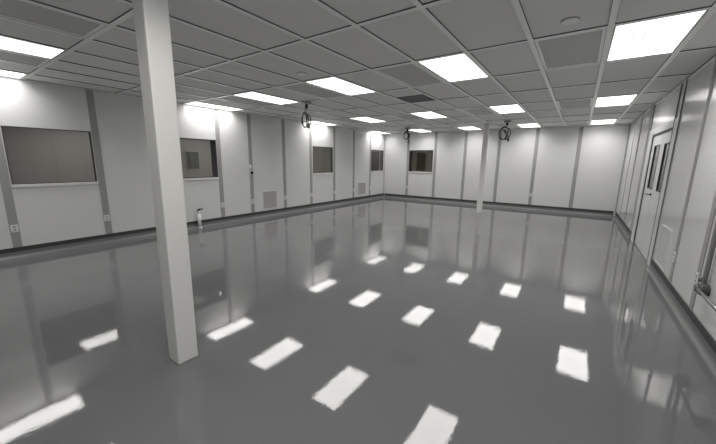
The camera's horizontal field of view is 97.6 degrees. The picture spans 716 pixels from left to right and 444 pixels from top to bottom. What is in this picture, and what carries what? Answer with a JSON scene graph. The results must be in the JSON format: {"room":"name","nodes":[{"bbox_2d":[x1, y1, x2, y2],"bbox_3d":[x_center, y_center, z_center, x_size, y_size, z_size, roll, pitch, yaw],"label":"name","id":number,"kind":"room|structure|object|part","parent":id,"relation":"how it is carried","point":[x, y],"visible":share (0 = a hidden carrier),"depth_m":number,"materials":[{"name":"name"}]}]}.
{"room":"clean room","nodes":[
{"label":"clean room","id":0,"kind":"room"},
{"bbox_2d":[0,76,384,249],"bbox_3d":[-2.716,-1.509,8.501,0.050,2.778,13.527,8,13,34],"label":"wall","id":1,"kind":"structure","parent":0,"point":[47,214],"depth_m":6.25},
{"bbox_2d":[0,133,22,247],"bbox_3d":[-5.359,-0.860,4.713,0.006,2.563,0.104,8,13,34],"label":"trim","id":2,"kind":"structure","parent":1,"relation":"attached to","point":[5,183],"depth_m":4.81,"materials":[{"name":"grey metal"}]},
{"bbox_2d":[10,225,18,232],"bbox_3d":[-5.364,0.102,4.894,0.012,0.116,0.084,8,13,34],"label":"wall outlet","id":3,"kind":"object","parent":1,"relation":"attached to","point":[14,228],"visible":1,"depth_m":4.89,"materials":[{"name":"white plastic"}]},
{"bbox_2d":[0,125,97,187],"bbox_3d":[-5.035,-1.062,5.184,0.082,0.925,1.070,8,13,34],"label":"window","id":4,"kind":"structure","parent":1,"relation":"in","point":[20,185],"depth_m":5.19,"materials":[{"name":"grey"}]},
{"bbox_3d":[-5.016,-0.628,5.250,0.022,0.048,1.070,8,13,34],"label":"sill","id":5,"kind":"part","parent":4,"relation":"part of","materials":[{"name":"silver metal"}]},
{"bbox_2d":[85,89,112,233],"bbox_3d":[-4.679,-1.037,5.673,0.006,2.563,0.104,8,13,34],"label":"trim","id":6,"kind":"structure","parent":1,"relation":"attached to","point":[89,93],"depth_m":5.65,"materials":[{"name":"grey metal"}]},
{"bbox_2d":[104,215,109,220],"bbox_3d":[-4.687,-0.074,5.850,0.012,0.116,0.084,8,13,34],"label":"wall outlet","id":7,"kind":"object","parent":1,"relation":"attached to","point":[106,217],"visible":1,"depth_m":5.85,"materials":[{"name":"white plastic"}]},
{"bbox_2d":[0,193,383,260],"bbox_3d":[-2.688,-0.215,8.719,0.060,0.155,13.527,8,13,34],"label":"baseboard","id":8,"kind":"structure","parent":1,"relation":"attached to","point":[17,252],"depth_m":6.21,"materials":[{"name":"grey"}]},
{"bbox_2d":[0,76,384,134],"bbox_3d":[-2.670,-2.807,8.229,0.022,0.006,13.527,8,13,34],"label":"trim","id":9,"kind":"structure","parent":1,"relation":"attached to","point":[0,76],"depth_m":5.96,"materials":[{"name":"white metal"}]},
{"bbox_2d":[180,138,218,180],"bbox_3d":[-3.759,-1.419,7.123,0.242,0.923,1.075,8,13,34],"label":"window","id":10,"kind":"structure","parent":1,"relation":"in","point":[212,142],"depth_m":7.48,"materials":[{"name":"grey"}]},
{"bbox_3d":[-3.674,-0.977,7.145,0.022,0.048,1.075,8,13,34],"label":"sill","id":11,"kind":"part","parent":10,"relation":"part of","materials":[{"name":"silver metal"}]},
{"bbox_2d":[214,109,224,216],"bbox_3d":[-3.338,-1.385,7.566,0.006,2.563,0.104,8,13,34],"label":"trim","id":12,"kind":"structure","parent":1,"relation":"attached to","point":[216,117],"depth_m":7.55,"materials":[{"name":"grey metal"}]},
{"bbox_2d":[246,114,254,212],"bbox_3d":[-2.832,-1.516,8.280,0.006,2.563,0.104,8,13,34],"label":"trim","id":13,"kind":"structure","parent":1,"relation":"attached to","point":[248,115],"depth_m":8.24,"materials":[{"name":"grey metal"}]},
{"bbox_2d":[262,190,276,209],"bbox_3d":[-2.507,-0.635,8.937,0.012,0.510,0.510,8,13,34],"label":"air vent","id":14,"kind":"object","parent":1,"relation":"in","point":[269,197],"visible":1,"depth_m":8.93,"materials":[{"name":"grey metal"}]},
{"bbox_2d":[281,119,286,207],"bbox_3d":[-2.169,-1.689,9.216,0.006,2.563,0.104,8,13,34],"label":"trim","id":15,"kind":"structure","parent":1,"relation":"attached to","point":[282,120],"depth_m":9.20,"materials":[{"name":"grey metal"}]},
{"bbox_2d":[309,123,312,203],"bbox_3d":[-1.520,-1.857,10.131,0.006,2.563,0.104,8,13,34],"label":"trim","id":16,"kind":"structure","parent":1,"relation":"attached to","point":[310,129],"depth_m":10.11,"materials":[{"name":"grey metal"}]},
{"bbox_2d":[313,146,332,174],"bbox_3d":[-1.201,-2.076,10.609,0.102,0.915,1.020,8,13,34],"label":"window","id":17,"kind":"structure","parent":1,"relation":"in","point":[331,172],"depth_m":10.93,"materials":[{"name":"grey"}]},
{"bbox_2d":[333,127,334,200],"bbox_3d":[-0.839,-2.034,11.092,0.006,2.563,0.104,8,13,34],"label":"trim","id":18,"kind":"structure","parent":1,"relation":"attached to","point":[333,127],"depth_m":11.06,"materials":[{"name":"grey metal"}]},
{"bbox_2d":[353,130,354,197],"bbox_3d":[-0.162,-2.210,12.048,0.006,2.563,0.104,8,13,34],"label":"trim","id":19,"kind":"structure","parent":1,"relation":"attached to","point":[353,130],"depth_m":12.01,"materials":[{"name":"grey metal"}]},
{"bbox_2d":[358,182,365,194],"bbox_3d":[0.160,-1.359,12.695,0.012,0.495,0.540,8,13,34],"label":"air vent","id":20,"kind":"object","parent":1,"relation":"in","point":[362,185],"visible":1,"depth_m":12.69,"materials":[{"name":"grey metal"}]},
{"bbox_2d":[369,133,371,194],"bbox_3d":[0.504,-2.383,12.988,0.006,2.563,0.104,8,13,34],"label":"trim","id":21,"kind":"structure","parent":1,"relation":"attached to","point":[370,133],"depth_m":12.99,"materials":[{"name":"grey metal"}]},
{"bbox_2d":[2,127,432,183],"bbox_3d":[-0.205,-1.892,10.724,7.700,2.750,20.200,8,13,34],"label":"window panes","id":22,"kind":"structure","parent":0,"point":[34,155],"depth_m":7.51,"materials":[{"name":"grey"}]},
{"bbox_2d":[185,151,200,169],"bbox_3d":[-5.285,-1.972,10.033,0.020,0.600,0.440,8,13,34],"label":"window","id":23,"kind":"structure","parent":22,"relation":"in","point":[192,157],"depth_m":10.03,"materials":[{"name":"grey"}]},
{"bbox_2d":[371,150,383,171],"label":"window","id":24,"kind":"structure","parent":22,"relation":"in","point":[374,155],"depth_m":14.14,"materials":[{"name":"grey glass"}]},
{"bbox_2d":[415,151,427,171],"bbox_3d":[3.982,-3.358,19.912,0.800,2.250,0.050,8,13,34],"label":"door","id":25,"kind":"structure","parent":22,"relation":"in","point":[420,156],"depth_m":19.80,"materials":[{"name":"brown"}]},
{"bbox_2d":[0,197,715,443],"bbox_3d":[0.654,0.394,6.462,8.413,0.100,13.727,8,13,34],"label":"floor","id":26,"kind":"structure","parent":0,"point":[382,320],"depth_m":2.77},
{"bbox_2d":[132,0,197,364],"bbox_3d":[-1.359,-0.251,2.239,0.193,2.718,0.153,8,13,34],"label":"column","id":27,"kind":"structure","parent":26,"relation":"on","point":[151,17],"depth_m":2.16,"materials":[{"name":"white paint"}]},
{"bbox_2d":[197,208,202,227],"bbox_3d":[-3.638,-0.089,7.227,0.109,0.448,0.154,8,13,34],"label":"pipe stub","id":28,"kind":"object","parent":26,"relation":"on","point":[198,210],"visible":1,"depth_m":7.19,"materials":[{"name":"white plastic"}]},
{"bbox_2d":[476,124,489,212],"bbox_3d":[3.901,-1.640,9.782,0.161,2.718,0.140,8,13,34],"label":"column","id":29,"kind":"structure","parent":26,"relation":"on","point":[486,126],"depth_m":9.71,"materials":[{"name":"white paint"}]},
{"bbox_2d":[0,0,715,133],"bbox_3d":[0.691,-2.372,5.928,8.313,0.100,13.627,8,13,34],"label":"ceiling","id":30,"kind":"structure","parent":0,"point":[221,48],"depth_m":3.50,"materials":[{"name":"tile"}]},
{"bbox_2d":[0,70,26,78],"bbox_3d":[-5.254,-2.085,4.162,0.456,0.046,1.141,8,13,34],"label":"ceiling light","id":31,"kind":"object","parent":30,"relation":"attached to","point":[2,73],"visible":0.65,"depth_m":4.59,"materials":[{"name":"white plastic"}]},
{"bbox_2d":[0,70,23,76],"bbox_3d":[-5.254,-2.083,4.163,0.432,0.006,1.117,8,13,34],"label":"diffuser","id":32,"kind":"object","parent":31,"relation":"attached to","point":[2,73],"depth_m":4.59,"materials":[{"name":"white plastic"}]},
{"bbox_3d":[-5.254,-2.085,4.162,0.456,0.046,1.141,8,13,34],"label":"light frame","id":33,"kind":"part","parent":31,"relation":"part of","materials":[{"name":"white plastic"}]},
{"bbox_2d":[0,50,49,66],"bbox_3d":[-4.295,-1.940,3.510,0.556,0.038,1.141,8,13,34],"label":"filter","id":34,"kind":"object","parent":30,"relation":"attached to","point":[4,55],"visible":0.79,"depth_m":3.83,"materials":[{"name":"white metal"}]},
{"bbox_2d":[0,36,64,58],"bbox_3d":[-3.795,-1.874,3.167,0.558,0.046,1.141,8,13,34],"label":"ceiling light","id":35,"kind":"object","parent":30,"relation":"attached to","point":[9,44],"visible":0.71,"depth_m":3.48,"materials":[{"name":"white plastic"}]},
{"bbox_3d":[-3.795,-1.874,3.167,0.558,0.046,1.141,8,13,34],"label":"light frame","id":36,"kind":"part","parent":35,"relation":"part of","materials":[{"name":"white"}]},
{"bbox_2d":[0,0,105,37],"bbox_3d":[-2.794,-1.723,2.486,0.556,0.038,1.141,8,13,34],"label":"filter","id":37,"kind":"object","parent":30,"relation":"attached to","point":[19,10],"visible":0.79,"depth_m":2.69,"materials":[{"name":"white metal"}]},
{"bbox_2d":[187,102,242,110],"bbox_3d":[-3.204,-2.617,7.055,0.456,0.046,1.141,8,13,34],"label":"ceiling light","id":38,"kind":"object","parent":30,"relation":"attached to","point":[193,103],"visible":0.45,"depth_m":7.12,"materials":[{"name":"white plastic"}]},
{"bbox_2d":[215,96,275,106],"bbox_3d":[-2.245,-2.473,6.402,0.556,0.038,1.141,8,13,34],"label":"filter","id":39,"kind":"object","parent":30,"relation":"attached to","point":[227,98],"visible":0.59,"depth_m":6.40,"materials":[{"name":"white"}]},
{"bbox_2d":[235,92,296,104],"bbox_3d":[-1.745,-2.406,6.059,0.558,0.046,1.141,8,13,34],"label":"ceiling light","id":40,"kind":"object","parent":30,"relation":"attached to","point":[252,95],"visible":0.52,"depth_m":6.11,"materials":[{"name":"white plastic"}]},
{"bbox_2d":[301,101,310,128],"bbox_3d":[-1.057,-2.165,6.370,0.190,0.520,0.150,8,13,34],"label":"power cord","id":41,"kind":"object","parent":30,"relation":"hanging from","point":[306,103],"visible":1,"depth_m":6.35,"materials":[{"name":"black rubber"}]},
{"bbox_2d":[279,83,345,98],"bbox_3d":[-0.744,-2.255,5.378,0.556,0.038,1.141,8,13,34],"label":"filter","id":42,"kind":"object","parent":30,"relation":"attached to","point":[303,88],"visible":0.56,"depth_m":5.34,"materials":[{"name":"white metal"}]},
{"bbox_2d":[307,121,334,125],"bbox_3d":[-1.155,-3.150,9.947,0.456,0.046,1.141,8,13,34],"label":"ceiling light","id":43,"kind":"object","parent":30,"relation":"attached to","point":[313,122],"visible":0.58,"depth_m":10.08,"materials":[{"name":"white plastic"}]},
{"bbox_2d":[311,121,334,124],"bbox_3d":[-1.155,-3.147,9.947,0.432,0.006,1.117,8,13,34],"label":"diffuser","id":44,"kind":"object","parent":43,"relation":"attached to","point":[314,122],"depth_m":10.08,"materials":[{"name":"white plastic"}]},
{"bbox_2d":[307,77,373,94],"bbox_3d":[-0.244,-2.189,5.036,0.558,0.046,1.141,8,13,34],"label":"ceiling light","id":45,"kind":"object","parent":30,"relation":"attached to","point":[335,84],"visible":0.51,"depth_m":5.06,"materials":[{"name":"white plastic"}]},
{"bbox_2d":[335,119,367,123],"bbox_3d":[-0.196,-3.005,9.294,0.556,0.038,1.141,8,13,34],"label":"filter","id":46,"kind":"object","parent":30,"relation":"attached to","point":[342,120],"visible":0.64,"depth_m":9.38,"materials":[{"name":"white metal"}]},
{"bbox_2d":[350,117,385,122],"bbox_3d":[0.304,-2.938,8.952,0.558,0.046,1.141,8,13,34],"label":"ceiling light","id":47,"kind":"object","parent":30,"relation":"attached to","point":[366,119],"visible":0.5,"depth_m":9.01,"materials":[{"name":"white plastic"}]},
{"bbox_2d":[354,117,381,121],"bbox_3d":[0.304,-2.936,8.952,0.534,0.006,1.117,8,13,34],"label":"diffuser","id":48,"kind":"object","parent":47,"relation":"attached to","point":[366,119],"depth_m":9.00,"materials":[{"name":"white plastic"}]},
{"bbox_2d":[389,114,423,119],"bbox_3d":[1.305,-2.787,8.270,0.556,0.038,1.141,8,13,34],"label":"filter","id":49,"kind":"object","parent":30,"relation":"attached to","point":[402,116],"visible":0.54,"depth_m":8.24,"materials":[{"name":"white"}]},
{"bbox_2d":[395,130,417,132],"bbox_3d":[1.854,-3.537,12.186,0.556,0.038,1.141,8,13,34],"label":"filter","id":50,"kind":"object","parent":30,"relation":"attached to","point":[403,131],"visible":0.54,"depth_m":12.24,"materials":[{"name":"white metal"}]},
{"bbox_2d":[403,127,410,142],"bbox_3d":[1.675,-2.976,10.779,0.209,0.530,0.150,8,13,34],"label":"power cord","id":51,"kind":"object","parent":30,"relation":"hanging from","point":[407,128],"visible":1,"depth_m":10.74,"materials":[{"name":"black rubber"}]},
{"bbox_2d":[375,63,445,86],"bbox_3d":[0.757,-2.038,4.354,0.556,0.038,1.141,8,13,34],"label":"filter","id":52,"kind":"object","parent":30,"relation":"attached to","point":[411,74],"visible":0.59,"depth_m":4.32,"materials":[{"name":"white"}]},
{"bbox_2d":[397,94,434,102],"bbox_3d":[1.111,-2.333,5.901,0.556,0.036,0.567,8,13,34],"label":"ceiling vent","id":53,"kind":"object","parent":30,"relation":"in","point":[415,98],"visible":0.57,"depth_m":5.89,"materials":[{"name":"grey metal"}]},
{"bbox_2d":[410,129,430,131],"bbox_3d":[2.354,-3.470,11.844,0.558,0.046,1.141,8,13,34],"label":"ceiling light","id":54,"kind":"object","parent":30,"relation":"attached to","point":[415,130],"visible":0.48,"depth_m":11.93,"materials":[{"name":"white plastic"}]},
{"bbox_2d":[410,112,445,118],"bbox_3d":[1.806,-2.721,7.928,0.558,0.046,1.141,8,13,34],"label":"ceiling light","id":55,"kind":"object","parent":30,"relation":"attached to","point":[429,115],"visible":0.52,"depth_m":8.05,"materials":[{"name":"white plastic"}]},
{"bbox_2d":[440,128,462,130],"bbox_3d":[3.355,-3.320,11.163,0.556,0.038,1.141,8,13,34],"label":"filter","id":56,"kind":"object","parent":30,"relation":"attached to","point":[448,129],"visible":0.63,"depth_m":11.27,"materials":[{"name":"white metal"}]},
{"bbox_2d":[418,54,488,81],"bbox_3d":[1.257,-1.971,4.012,0.558,0.046,1.141,8,13,34],"label":"ceiling light","id":57,"kind":"object","parent":30,"relation":"attached to","point":[460,67],"visible":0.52,"depth_m":4.00,"materials":[{"name":"white plastic"}]},
{"bbox_2d":[457,127,481,129],"bbox_3d":[3.855,-3.253,10.820,0.558,0.046,1.141,8,13,34],"label":"ceiling light","id":58,"kind":"object","parent":30,"relation":"attached to","point":[464,128],"visible":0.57,"depth_m":10.99,"materials":[{"name":"white plastic"}]},
{"bbox_2d":[460,107,495,115],"bbox_3d":[2.806,-2.570,7.247,0.556,0.038,1.141,8,13,34],"label":"filter","id":59,"kind":"object","parent":30,"relation":"attached to","point":[483,110],"visible":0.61,"depth_m":7.26,"materials":[{"name":"white metal"}]},
{"bbox_2d":[498,121,510,141],"bbox_3d":[4.145,-2.554,8.843,0.298,0.560,0.196,8,13,34],"label":"power cord","id":60,"kind":"object","parent":30,"relation":"hanging from","point":[506,122],"visible":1,"depth_m":8.83,"materials":[{"name":"black rubber"}]},
{"bbox_2d":[490,105,524,113],"bbox_3d":[3.307,-2.503,6.904,0.558,0.046,1.141,8,13,34],"label":"ceiling light","id":61,"kind":"object","parent":30,"relation":"attached to","point":[507,108],"visible":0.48,"depth_m":7.00,"materials":[{"name":"white plastic"}]},
{"bbox_2d":[495,124,519,128],"bbox_3d":[4.856,-3.102,10.139,0.556,0.038,1.141,8,13,34],"label":"filter","id":62,"kind":"object","parent":30,"relation":"attached to","point":[514,125],"visible":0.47,"depth_m":10.13,"materials":[{"name":"white metal"}]},
{"bbox_2d":[517,123,540,127],"bbox_3d":[5.356,-3.036,9.796,0.558,0.046,1.141,8,13,34],"label":"ceiling light","id":63,"kind":"object","parent":30,"relation":"attached to","point":[534,124],"visible":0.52,"depth_m":9.91,"materials":[{"name":"white plastic"}]},
{"bbox_2d":[534,28,606,69],"bbox_3d":[2.258,-1.821,3.330,0.556,0.038,1.141,8,13,34],"label":"filter","id":64,"kind":"object","parent":30,"relation":"attached to","point":[582,48],"visible":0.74,"depth_m":3.26,"materials":[{"name":"white metal"}]},
{"bbox_2d":[561,16,579,24],"bbox_3d":[1.760,-1.667,2.601,0.131,0.017,0.131,8,13,34],"label":"sprinkler cover","id":65,"kind":"object","parent":30,"relation":"attached to","point":[570,20],"visible":1,"depth_m":2.58,"materials":[{"name":"white metal"}]},
{"bbox_2d":[557,98,592,109],"bbox_3d":[4.308,-2.353,6.223,0.556,0.038,1.141,8,13,34],"label":"filter","id":66,"kind":"object","parent":30,"relation":"attached to","point":[580,103],"visible":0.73,"depth_m":6.20,"materials":[{"name":"white metal"}]},
{"bbox_2d":[565,121,587,125],"bbox_3d":[6.357,-2.885,9.115,0.556,0.038,1.141,8,13,34],"label":"filter","id":67,"kind":"object","parent":30,"relation":"attached to","point":[574,123],"visible":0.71,"depth_m":9.17,"materials":[{"name":"white metal"}]},
{"bbox_2d":[590,119,616,124],"bbox_3d":[6.858,-2.818,8.773,0.558,0.046,1.141,8,13,34],"label":"ceiling light","id":68,"kind":"object","parent":30,"relation":"attached to","point":[595,122],"visible":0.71,"depth_m":8.95,"materials":[{"name":"white plastic"}]},
{"bbox_2d":[595,95,636,106],"bbox_3d":[4.808,-2.286,5.880,0.558,0.046,1.141,8,13,34],"label":"ceiling light","id":69,"kind":"object","parent":30,"relation":"attached to","point":[617,100],"visible":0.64,"depth_m":5.90,"materials":[{"name":"white plastic"}]},
{"bbox_2d":[606,10,707,60],"bbox_3d":[2.759,-1.754,2.988,0.558,0.046,1.141,8,13,34],"label":"ceiling light","id":70,"kind":"object","parent":30,"relation":"attached to","point":[661,35],"visible":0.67,"depth_m":2.93,"materials":[{"name":"white plastic"}]},
{"bbox_2d":[384,123,630,215],"bbox_3d":[4.554,-2.026,11.667,8.313,2.778,0.050,8,13,34],"label":"wall","id":71,"kind":"structure","parent":0,"point":[602,152],"depth_m":10.84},
{"bbox_2d":[383,135,385,192],"bbox_3d":[1.175,-2.554,13.921,0.020,2.563,0.020,8,13,34],"label":"trim","id":72,"kind":"structure","parent":71,"relation":"attached to","point":[385,135],"depth_m":13.90,"materials":[{"name":"grey metal"}]},
{"bbox_2d":[405,137,409,194],"bbox_3d":[2.106,-2.421,13.294,0.104,2.563,0.006,8,13,34],"label":"trim","id":73,"kind":"structure","parent":71,"relation":"attached to","point":[408,144],"depth_m":13.30,"materials":[{"name":"grey metal"}]},
{"bbox_2d":[408,150,432,172],"bbox_3d":[2.656,-2.511,13.040,1.055,0.925,0.282,8,13,34],"label":"window","id":74,"kind":"structure","parent":71,"relation":"in","point":[411,151],"depth_m":13.18,"materials":[{"name":"grey glass"}]},
{"bbox_2d":[432,133,437,196],"bbox_3d":[3.087,-2.279,12.626,0.104,2.563,0.006,8,13,34],"label":"trim","id":75,"kind":"structure","parent":71,"relation":"attached to","point":[436,134],"depth_m":12.62,"materials":[{"name":"grey metal"}]},
{"bbox_2d":[460,131,467,198],"bbox_3d":[4.050,-2.140,11.969,0.104,2.563,0.006,8,13,34],"label":"trim","id":76,"kind":"structure","parent":71,"relation":"attached to","point":[466,132],"depth_m":11.95,"materials":[{"name":"grey metal"}]},
{"bbox_2d":[493,130,501,201],"bbox_3d":[5.028,-1.998,11.302,0.104,2.563,0.006,8,13,34],"label":"trim","id":77,"kind":"structure","parent":71,"relation":"attached to","point":[500,133],"depth_m":11.30,"materials":[{"name":"grey metal"}]},
{"bbox_2d":[384,193,613,215],"bbox_3d":[4.506,-0.731,11.871,8.093,0.155,0.060,8,13,34],"label":"baseboard","id":78,"kind":"structure","parent":71,"relation":"attached to","point":[474,202],"depth_m":11.20,"materials":[{"name":"grey"}]},
{"bbox_2d":[388,124,628,134],"bbox_3d":[4.551,-3.323,11.386,8.169,0.006,0.022,8,13,34],"label":"trim","id":79,"kind":"structure","parent":71,"relation":"attached to","point":[622,124],"depth_m":10.53,"materials":[{"name":"white metal"}]},
{"bbox_2d":[528,128,539,204],"bbox_3d":[5.980,-1.860,10.653,0.104,2.563,0.006,8,13,34],"label":"trim","id":80,"kind":"structure","parent":71,"relation":"attached to","point":[538,129],"depth_m":10.63,"materials":[{"name":"grey metal"}]},
{"bbox_2d":[568,126,583,207],"bbox_3d":[6.950,-1.720,9.991,0.104,2.563,0.006,8,13,34],"label":"trim","id":81,"kind":"structure","parent":71,"relation":"attached to","point":[581,129],"depth_m":9.97,"materials":[{"name":"grey metal"}]},
{"bbox_2d":[615,124,630,210],"bbox_3d":[7.888,-1.581,9.337,0.030,2.563,0.030,8,13,34],"label":"trim","id":82,"kind":"structure","parent":71,"relation":"attached to","point":[630,124],"depth_m":9.31,"materials":[{"name":"grey metal"}]},
{"bbox_2d":[616,54,715,340],"bbox_3d":[4.062,-0.528,3.878,0.050,2.778,13.527,8,13,34],"label":"wall","id":83,"kind":"structure","parent":0,"point":[703,188],"depth_m":3.75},
{"bbox_2d":[613,212,630,238],"bbox_3d":[6.822,0.020,8.140,0.060,0.155,3.657,8,13,34],"label":"baseboard","id":84,"kind":"structure","parent":83,"relation":"attached to","point":[620,222],"depth_m":7.74,"materials":[{"name":"grey"}]},
{"bbox_2d":[619,120,636,215],"bbox_3d":[7.263,-1.415,8.433,0.006,2.563,0.104,8,13,34],"label":"trim","id":85,"kind":"structure","parent":83,"relation":"attached to","point":[636,120],"depth_m":8.41,"materials":[{"name":"grey metal"}]},
{"bbox_2d":[624,114,643,221],"bbox_3d":[6.651,-1.256,7.569,0.006,2.563,0.104,8,13,34],"label":"trim","id":86,"kind":"structure","parent":83,"relation":"attached to","point":[643,114],"depth_m":7.54,"materials":[{"name":"grey metal"}]},
{"bbox_2d":[630,105,655,233],"bbox_3d":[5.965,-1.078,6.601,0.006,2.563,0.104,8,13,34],"label":"trim","id":87,"kind":"structure","parent":83,"relation":"attached to","point":[652,107],"depth_m":6.58,"materials":[{"name":"grey metal"}]},
{"bbox_2d":[630,117,678,266],"bbox_3d":[5.156,-0.552,5.519,0.109,2.230,2.250,8,13,34],"label":"door","id":88,"kind":"structure","parent":83,"relation":"in","point":[659,137],"depth_m":5.45,"materials":[{"name":"white paint"}]},
{"bbox_3d":[5.311,-0.982,5.619,0.024,0.770,0.500,8,13,34],"label":"glazing frame","id":89,"kind":"part","parent":88,"relation":"part of","materials":[{"name":"grey metal"}]},
{"bbox_3d":[4.877,-0.869,5.006,0.024,0.770,0.340,8,13,34],"label":"glazing frame","id":90,"kind":"part","parent":88,"relation":"part of","materials":[{"name":"grey metal"}]},
{"bbox_2d":[655,224,672,271],"bbox_3d":[4.171,0.342,4.279,0.012,0.550,0.600,8,13,34],"label":"air vent","id":91,"kind":"object","parent":83,"relation":"in","point":[666,234],"visible":1,"depth_m":4.25,"materials":[{"name":"white metal"}]},
{"bbox_2d":[646,84,682,263],"bbox_3d":[4.654,-0.663,4.774,0.013,2.718,0.032,8,13,34],"label":"trim","id":92,"kind":"structure","parent":83,"relation":"attached to","point":[681,84],"depth_m":4.70,"materials":[{"name":"grey metal"}]},
{"bbox_2d":[650,80,687,262],"bbox_3d":[4.500,-0.623,4.556,0.013,2.718,0.032,8,13,34],"label":"trim","id":93,"kind":"structure","parent":83,"relation":"attached to","point":[686,80],"depth_m":4.52,"materials":[{"name":"grey metal"}]},
{"bbox_2d":[631,56,715,123],"bbox_3d":[4.050,-1.834,3.647,0.022,0.006,13.527,8,13,34],"label":"trim","id":94,"kind":"structure","parent":83,"relation":"attached to","point":[714,57],"depth_m":4.39,"materials":[{"name":"white metal"}]},
{"bbox_2d":[646,259,715,378],"bbox_3d":[2.297,1.195,1.754,0.060,0.155,7.570,8,13,34],"label":"baseboard","id":95,"kind":"structure","parent":83,"relation":"attached to","point":[700,337],"depth_m":3.08,"materials":[{"name":"grey"}]},
{"bbox_2d":[669,59,715,282],"bbox_3d":[3.832,-0.524,3.591,0.006,2.563,0.104,8,13,34],"label":"trim","id":96,"kind":"structure","parent":83,"relation":"attached to","point":[714,69],"depth_m":3.56,"materials":[{"name":"grey metal"}]},
{"bbox_2d":[694,272,699,284],"bbox_3d":[3.300,0.552,3.057,0.012,0.116,0.084,8,13,34],"label":"wall outlet","id":97,"kind":"object","parent":83,"relation":"attached to","point":[697,274],"visible":0.98,"depth_m":3.04,"materials":[{"name":"white plastic"}]},
{"bbox_2d":[689,190,715,310],"bbox_3d":[3.320,-0.391,2.869,0.006,2.563,0.104,8,13,34],"label":"trim","id":98,"kind":"structure","parent":83,"relation":"attached to","point":[713,209],"depth_m":2.98,"materials":[{"name":"grey metal"}]},
{"bbox_2d":[694,221,715,310],"bbox_3d":[2.948,-0.431,2.389,0.085,2.311,0.787,8,13,34],"label":"pipe","id":99,"kind":"object","parent":83,"relation":"attached to","point":[703,289],"visible":1,"depth_m":2.77,"materials":[{"name":"grey metal"}]},
{"bbox_3d":[2.894,0.648,2.588,0.028,0.030,0.634,8,13,34],"label":"rail","id":100,"kind":"part","parent":99,"relation":"part of","materials":[{"name":"silver metal"}]}
]}

